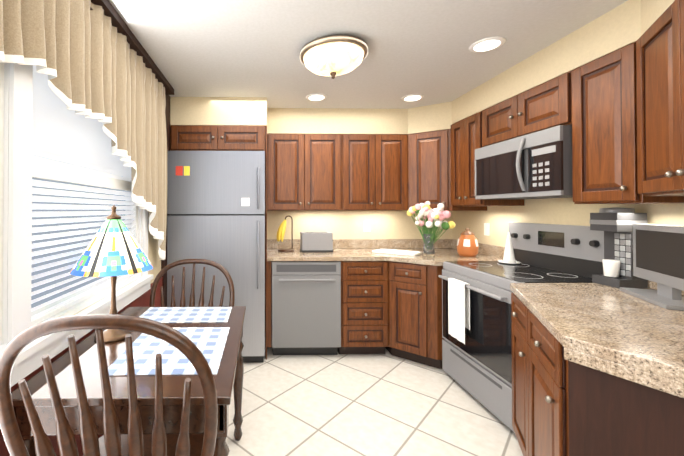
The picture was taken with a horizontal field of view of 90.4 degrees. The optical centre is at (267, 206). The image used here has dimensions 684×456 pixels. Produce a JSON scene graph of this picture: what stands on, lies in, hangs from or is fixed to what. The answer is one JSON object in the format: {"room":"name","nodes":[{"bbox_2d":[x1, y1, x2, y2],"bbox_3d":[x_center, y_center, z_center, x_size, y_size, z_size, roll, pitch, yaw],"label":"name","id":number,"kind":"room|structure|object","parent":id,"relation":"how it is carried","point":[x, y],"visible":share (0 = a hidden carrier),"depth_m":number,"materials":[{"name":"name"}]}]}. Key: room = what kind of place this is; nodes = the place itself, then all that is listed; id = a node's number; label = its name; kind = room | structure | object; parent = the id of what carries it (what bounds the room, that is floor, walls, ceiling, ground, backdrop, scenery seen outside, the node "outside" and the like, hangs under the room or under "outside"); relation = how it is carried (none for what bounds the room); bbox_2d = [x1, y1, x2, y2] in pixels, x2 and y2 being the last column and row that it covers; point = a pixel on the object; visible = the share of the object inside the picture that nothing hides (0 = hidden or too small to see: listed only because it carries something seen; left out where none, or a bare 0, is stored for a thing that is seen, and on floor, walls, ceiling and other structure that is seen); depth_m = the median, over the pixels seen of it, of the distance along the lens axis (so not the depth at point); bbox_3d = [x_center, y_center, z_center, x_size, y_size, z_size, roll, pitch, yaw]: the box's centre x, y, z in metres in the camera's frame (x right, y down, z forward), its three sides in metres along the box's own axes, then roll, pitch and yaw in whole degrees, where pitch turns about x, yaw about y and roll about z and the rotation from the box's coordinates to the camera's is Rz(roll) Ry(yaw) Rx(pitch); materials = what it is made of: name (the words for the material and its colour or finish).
{"room":"kitchen","nodes":[
{"label":"kitchen","id":0,"kind":"room"},
{"bbox_2d":[0,0,683,455],"bbox_3d":[0.603,0.172,1.068,3.160,2.330,5.260,0,-1,-1],"label":"wall","id":1,"kind":"structure","parent":0,"point":[628,22],"depth_m":2.94,"materials":[{"name":"paint"}]},
{"bbox_2d":[0,62,152,386],"bbox_3d":[-0.883,-0.129,1.140,0.149,1.415,2.540,0,-1,-1],"label":"window","id":2,"kind":"structure","parent":1,"relation":"attached to","point":[65,180],"depth_m":1.36,"materials":[{"name":"white"}]},
{"bbox_2d":[0,0,166,259],"bbox_3d":[-0.791,-0.267,1.103,0.076,1.351,3.070,0,-1,-1],"label":"curtain valance","id":3,"kind":"object","parent":1,"relation":"attached to","point":[84,57],"visible":1,"depth_m":1.55,"materials":[{"name":"fabric"}]},
{"bbox_2d":[91,0,173,306],"bbox_3d":[-0.807,0.174,1.223,0.104,2.329,3.418,0,-1,-1],"label":"trim","id":4,"kind":"structure","parent":1,"relation":"attached to","point":[117,20],"depth_m":2.14,"materials":[{"name":"brown wood"}]},
{"bbox_2d":[171,125,226,150],"bbox_3d":[-0.630,-0.605,3.253,0.478,0.230,0.659,0,-1,-1],"label":"upper cabinet","id":5,"kind":"object","parent":1,"relation":"attached to","point":[183,137],"depth_m":2.93,"materials":[{"name":"brown wood"}]},
{"bbox_2d":[227,126,264,150],"bbox_3d":[-0.268,-0.605,3.260,0.479,0.230,0.659,0,-1,-1],"label":"upper cabinet","id":6,"kind":"object","parent":1,"relation":"attached to","point":[239,138],"depth_m":2.93,"materials":[{"name":"brown wood"}]},
{"bbox_2d":[267,134,310,210],"bbox_3d":[0.198,-0.340,3.420,0.426,0.758,0.349,0,-1,-1],"label":"upper cabinet","id":7,"kind":"object","parent":1,"relation":"attached to","point":[288,155],"depth_m":3.25,"materials":[{"name":"brown wood"}]},
{"bbox_2d":[311,134,350,210],"bbox_3d":[0.543,-0.340,3.426,0.494,0.758,0.349,0,-1,-1],"label":"upper cabinet","id":8,"kind":"object","parent":1,"relation":"attached to","point":[330,153],"depth_m":3.25,"materials":[{"name":"brown wood"}]},
{"bbox_2d":[265,238,452,249],"bbox_3d":[1.000,0.401,3.591,2.036,0.100,0.020,0,-1,-1],"label":"backsplash","id":9,"kind":"structure","parent":1,"relation":"attached to","point":[270,244],"depth_m":3.58,"materials":[{"name":"beige stone"}]},
{"bbox_2d":[351,134,366,210],"bbox_3d":[0.883,-0.339,3.432,0.455,0.758,0.349,0,-1,-1],"label":"upper cabinet","id":10,"kind":"object","parent":1,"relation":"attached to","point":[358,141],"depth_m":3.26,"materials":[{"name":"brown wood"}]},
{"bbox_2d":[364,221,369,231],"bbox_3d":[1.075,0.214,3.602,0.070,0.115,0.007,0,-1,-1],"label":"electrical outlet","id":11,"kind":"object","parent":1,"relation":"attached to","point":[366,226],"visible":1,"depth_m":3.60,"materials":[{"name":"white plastic"}]},
{"bbox_2d":[367,134,402,210],"bbox_3d":[1.221,-0.340,3.414,0.451,0.758,0.396,0,-1,-1],"label":"upper cabinet","id":12,"kind":"object","parent":1,"relation":"attached to","point":[384,151],"depth_m":3.26,"materials":[{"name":"brown wood"}]},
{"bbox_2d":[403,129,486,210],"bbox_3d":[1.670,-0.341,3.307,0.705,0.758,0.626,0,-1,-1],"label":"upper cabinet","id":13,"kind":"object","parent":1,"relation":"attached to","point":[424,153],"depth_m":3.17,"materials":[{"name":"brown wood"}]},
{"bbox_2d":[447,118,466,207],"bbox_3d":[1.824,-0.384,2.949,0.409,0.758,0.318,0,-1,-1],"label":"upper cabinet","id":14,"kind":"object","parent":1,"relation":"attached to","point":[457,135],"depth_m":2.95,"materials":[{"name":"brown wood"}]},
{"bbox_2d":[453,239,504,257],"bbox_3d":[2.015,0.397,3.152,0.020,0.100,0.893,0,-1,-1],"label":"backsplash","id":15,"kind":"structure","parent":1,"relation":"attached to","point":[497,251],"depth_m":3.01,"materials":[{"name":"beige stone"}]},
{"bbox_2d":[484,223,489,235],"bbox_3d":[2.024,0.209,3.068,0.007,0.115,0.070,0,-1,-1],"label":"electrical outlet","id":16,"kind":"object","parent":1,"relation":"attached to","point":[486,229],"visible":1,"depth_m":3.06,"materials":[{"name":"white plastic"}]},
{"bbox_2d":[479,100,506,147],"bbox_3d":[1.864,-0.616,2.414,0.348,0.303,0.438,0,-1,-1],"label":"upper cabinet","id":17,"kind":"object","parent":1,"relation":"attached to","point":[492,120],"depth_m":2.49,"materials":[{"name":"brown wood"}]},
{"bbox_2d":[474,125,572,198],"bbox_3d":[1.813,-0.259,2.248,0.455,0.395,0.752,0,-1,-1],"label":"microwave","id":18,"kind":"object","parent":17,"relation":"attached to","point":[536,165],"visible":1,"depth_m":2.11,"materials":[{"name":"silver metal"}]},
{"bbox_2d":[467,112,523,207],"bbox_3d":[1.858,-0.386,2.768,0.348,0.758,0.275,0,-1,-1],"label":"upper cabinet","id":19,"kind":"object","parent":1,"relation":"attached to","point":[472,121],"depth_m":2.73,"materials":[{"name":"brown wood"}]},
{"bbox_2d":[507,91,530,139],"bbox_3d":[1.869,-0.619,2.091,0.348,0.303,0.437,0,-1,-1],"label":"upper cabinet","id":20,"kind":"object","parent":1,"relation":"attached to","point":[518,110],"depth_m":2.24,"materials":[{"name":"brown wood"}]},
{"bbox_2d":[527,0,683,199],"bbox_3d":[1.655,-0.416,1.134,0.736,0.728,0.927,0,-1,-1],"label":"upper cabinet","id":21,"kind":"object","parent":1,"relation":"attached to","point":[621,111],"depth_m":1.57,"materials":[{"name":"brown wood"}]},
{"bbox_2d":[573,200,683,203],"bbox_3d":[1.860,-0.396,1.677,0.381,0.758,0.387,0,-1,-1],"label":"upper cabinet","id":22,"kind":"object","parent":1,"relation":"attached to","point":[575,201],"depth_m":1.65,"materials":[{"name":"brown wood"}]},
{"bbox_2d":[648,280,683,295],"bbox_3d":[2.039,0.383,1.659,0.020,0.100,0.495,0,-1,-1],"label":"backsplash","id":23,"kind":"structure","parent":1,"relation":"attached to","point":[651,284],"depth_m":1.75,"materials":[{"name":"beige stone"}]},
{"bbox_2d":[109,0,627,108],"bbox_3d":[0.603,-1.032,1.079,3.160,0.080,5.300,0,-1,-1],"label":"ceiling","id":24,"kind":"structure","parent":0,"point":[222,48],"depth_m":1.98,"materials":[{"name":"paint"}]},
{"bbox_2d":[306,93,326,100],"bbox_3d":[0.431,-0.970,2.946,0.188,0.009,0.188,0,-1,-10],"label":"recessed light","id":25,"kind":"object","parent":24,"relation":"in","point":[317,96],"depth_m":2.93,"materials":[{"name":"white paint"}]},
{"bbox_2d":[299,35,367,78],"bbox_3d":[0.406,-0.888,2.065,0.420,0.189,0.420,0,-1,-1],"label":"ceiling light","id":26,"kind":"object","parent":24,"relation":"attached to","point":[333,56],"visible":1,"depth_m":1.95,"materials":[{"name":"white glass"}]},
{"bbox_2d":[401,94,423,101],"bbox_3d":[1.291,-0.969,2.961,0.188,0.009,0.188,0,-1,-10],"label":"recessed light","id":27,"kind":"object","parent":24,"relation":"in","point":[413,97],"depth_m":2.94,"materials":[{"name":"white paint"}]},
{"bbox_2d":[469,36,505,52],"bbox_3d":[1.327,-0.978,2.011,0.188,0.009,0.188,0,-1,-10],"label":"recessed light","id":28,"kind":"object","parent":24,"relation":"in","point":[487,44],"depth_m":1.99,"materials":[{"name":"white paint"}]},
{"bbox_2d":[226,337,522,455],"bbox_3d":[0.603,1.367,1.057,3.160,0.060,5.300,0,-1,-1],"label":"floor","id":29,"kind":"structure","parent":0,"point":[387,403],"depth_m":2.17,"materials":[{"name":"tile"}]},
{"bbox_2d":[0,314,217,455],"bbox_3d":[-0.427,0.806,1.074,0.579,1.070,0.544,0,-1,-1],"label":"chair","id":30,"kind":"object","parent":29,"relation":"on","point":[134,441],"visible":0.98,"depth_m":0.87,"materials":[{"name":"brown wood"}]},
{"bbox_2d":[11,306,245,455],"bbox_3d":[-0.474,0.967,1.497,0.700,0.750,0.970,0,-1,-1],"label":"table","id":31,"kind":"object","parent":29,"relation":"on","point":[228,378],"visible":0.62,"depth_m":1.07,"materials":[{"name":"brown wood"}]},
{"bbox_2d":[70,205,152,342],"bbox_3d":[-0.705,0.291,1.514,0.344,0.600,0.344,0,-1,-1],"label":"lamp","id":32,"kind":"object","parent":31,"relation":"on","point":[113,250],"visible":0.98,"depth_m":1.44,"materials":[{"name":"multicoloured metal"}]},
{"bbox_2d":[108,327,229,375],"bbox_3d":[-0.383,0.588,1.387,0.400,0.003,0.460,0,-1,-1],"label":"placemat","id":33,"kind":"object","parent":31,"relation":"on","point":[209,342],"visible":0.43,"depth_m":1.32,"materials":[{"name":"white fabric"}]},
{"bbox_2d":[140,307,231,322],"bbox_3d":[-0.450,0.592,1.826,0.480,0.003,0.260,0,-1,-1],"label":"placemat","id":34,"kind":"object","parent":31,"relation":"on","point":[186,314],"visible":0.86,"depth_m":1.82,"materials":[{"name":"white fabric"}]},
{"bbox_2d":[149,259,234,306],"bbox_3d":[-0.514,0.858,2.083,0.579,0.985,0.544,0,-1,-1],"label":"chair","id":35,"kind":"object","parent":29,"relation":"on","point":[165,269],"visible":0.35,"depth_m":2.28,"materials":[{"name":"brown wood"}]},
{"bbox_2d":[167,151,264,362],"bbox_3d":[-0.448,0.441,3.160,0.830,1.832,0.776,0,-1,-1],"label":"fridge","id":36,"kind":"object","parent":29,"relation":"on","point":[216,205],"visible":0.83,"depth_m":2.83,"materials":[{"name":"silver metal"}]},
{"bbox_2d":[271,261,340,354],"bbox_3d":[0.337,0.927,3.227,0.613,0.862,0.660,0,-1,-1],"label":"dishwasher","id":37,"kind":"object","parent":29,"relation":"on","point":[305,307],"visible":0.92,"depth_m":2.95,"materials":[{"name":"silver metal"}]},
{"bbox_2d":[338,266,388,353],"bbox_3d":[0.888,0.924,3.252,0.475,0.868,0.684,0,-1,-1],"label":"base cabinet","id":38,"kind":"object","parent":29,"relation":"on","point":[364,289],"depth_m":2.96,"materials":[{"name":"brown wood"}]},
{"bbox_2d":[389,266,443,368],"bbox_3d":[1.551,0.923,3.161,0.948,0.868,0.888,0,-1,-1],"label":"base cabinet","id":39,"kind":"object","parent":29,"relation":"on","point":[391,304],"depth_m":2.81,"materials":[{"name":"brown wood"}]},
{"bbox_2d":[265,250,502,265],"bbox_3d":[1.007,0.466,3.144,2.036,0.038,0.913,0,-1,-1],"label":"countertop","id":40,"kind":"structure","parent":39,"relation":"on","point":[346,257],"depth_m":2.96,"materials":[{"name":"beige stone"}]},
{"bbox_2d":[277,215,294,251],"bbox_3d":[0.177,0.268,3.330,0.185,0.360,0.211,0,-1,-1],"label":"stand","id":41,"kind":"object","parent":40,"relation":"on","point":[281,231],"visible":1,"depth_m":3.28,"materials":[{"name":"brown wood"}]},
{"bbox_2d":[300,232,332,251],"bbox_3d":[0.491,0.351,3.335,0.325,0.193,0.180,0,-1,-1],"label":"toaster","id":42,"kind":"object","parent":40,"relation":"on","point":[316,241],"visible":1,"depth_m":3.25,"materials":[{"name":"silver metal"}]},
{"bbox_2d":[372,249,421,255],"bbox_3d":[1.237,0.436,3.187,0.400,0.020,0.220,0,-1,41],"label":"tray","id":43,"kind":"object","parent":40,"relation":"on","point":[400,252],"visible":1,"depth_m":3.18,"materials":[{"name":"white ceramic"}]},
{"bbox_2d":[407,201,454,255],"bbox_3d":[1.486,0.195,2.985,0.375,0.498,0.363,0,-1,-1],"label":"flower vase","id":44,"kind":"object","parent":40,"relation":"on","point":[428,218],"visible":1,"depth_m":2.97,"materials":[{"name":"clear glass"}]},
{"bbox_2d":[457,228,478,256],"bbox_3d":[1.790,0.317,2.978,0.172,0.255,0.172,0,-1,-1],"label":"cookie jar","id":45,"kind":"object","parent":40,"relation":"on","point":[467,244],"visible":1,"depth_m":2.92,"materials":[{"name":"orange ceramic"}]},
{"bbox_2d":[438,222,603,432],"bbox_3d":[1.695,0.737,2.299,0.687,1.225,0.790,0,-1,-1],"label":"range","id":46,"kind":"object","parent":29,"relation":"on","point":[476,335],"visible":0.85,"depth_m":2.22,"materials":[{"name":"silver metal"}]},
{"bbox_2d":[498,233,520,263],"bbox_3d":[1.867,0.315,2.571,0.150,0.245,0.150,0,-1,-1],"label":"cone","id":47,"kind":"object","parent":46,"relation":"on","point":[508,257],"visible":0.96,"depth_m":2.55,"materials":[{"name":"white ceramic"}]},
{"bbox_2d":[511,324,557,455],"bbox_3d":[1.543,0.904,1.130,1.030,0.868,1.525,0,-1,-1],"label":"base cabinet","id":48,"kind":"object","parent":29,"relation":"on","point":[534,360],"depth_m":1.46,"materials":[{"name":"brown wood"}]},
{"bbox_2d":[558,348,683,455],"bbox_3d":[1.210,0.901,0.744,0.366,0.868,0.774,0,-1,-1],"label":"base cabinet","id":49,"kind":"object","parent":29,"relation":"on","point":[597,369],"depth_m":1.03,"materials":[{"name":"brown wood"}]},
{"bbox_2d":[510,283,683,403],"bbox_3d":[1.519,0.447,1.122,1.078,0.038,1.550,0,-1,-1],"label":"countertop","id":50,"kind":"structure","parent":49,"relation":"on","point":[636,338],"depth_m":1.20,"materials":[{"name":"beige stone"}]},
{"bbox_2d":[590,207,647,287],"bbox_3d":[1.932,0.219,1.833,0.167,0.430,0.147,0,-1,-1],"label":"coffee maker","id":51,"kind":"object","parent":50,"relation":"on","point":[615,224],"visible":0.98,"depth_m":1.80,"materials":[{"name":"grey plastic"}]},
{"bbox_2d":[620,224,683,310],"bbox_3d":[1.814,0.258,1.519,0.160,0.345,0.430,0,-1,24],"label":"tv monitor","id":52,"kind":"object","parent":50,"relation":"on","point":[658,254],"visible":1,"depth_m":1.52,"materials":[{"name":"silver metal"}]}
]}

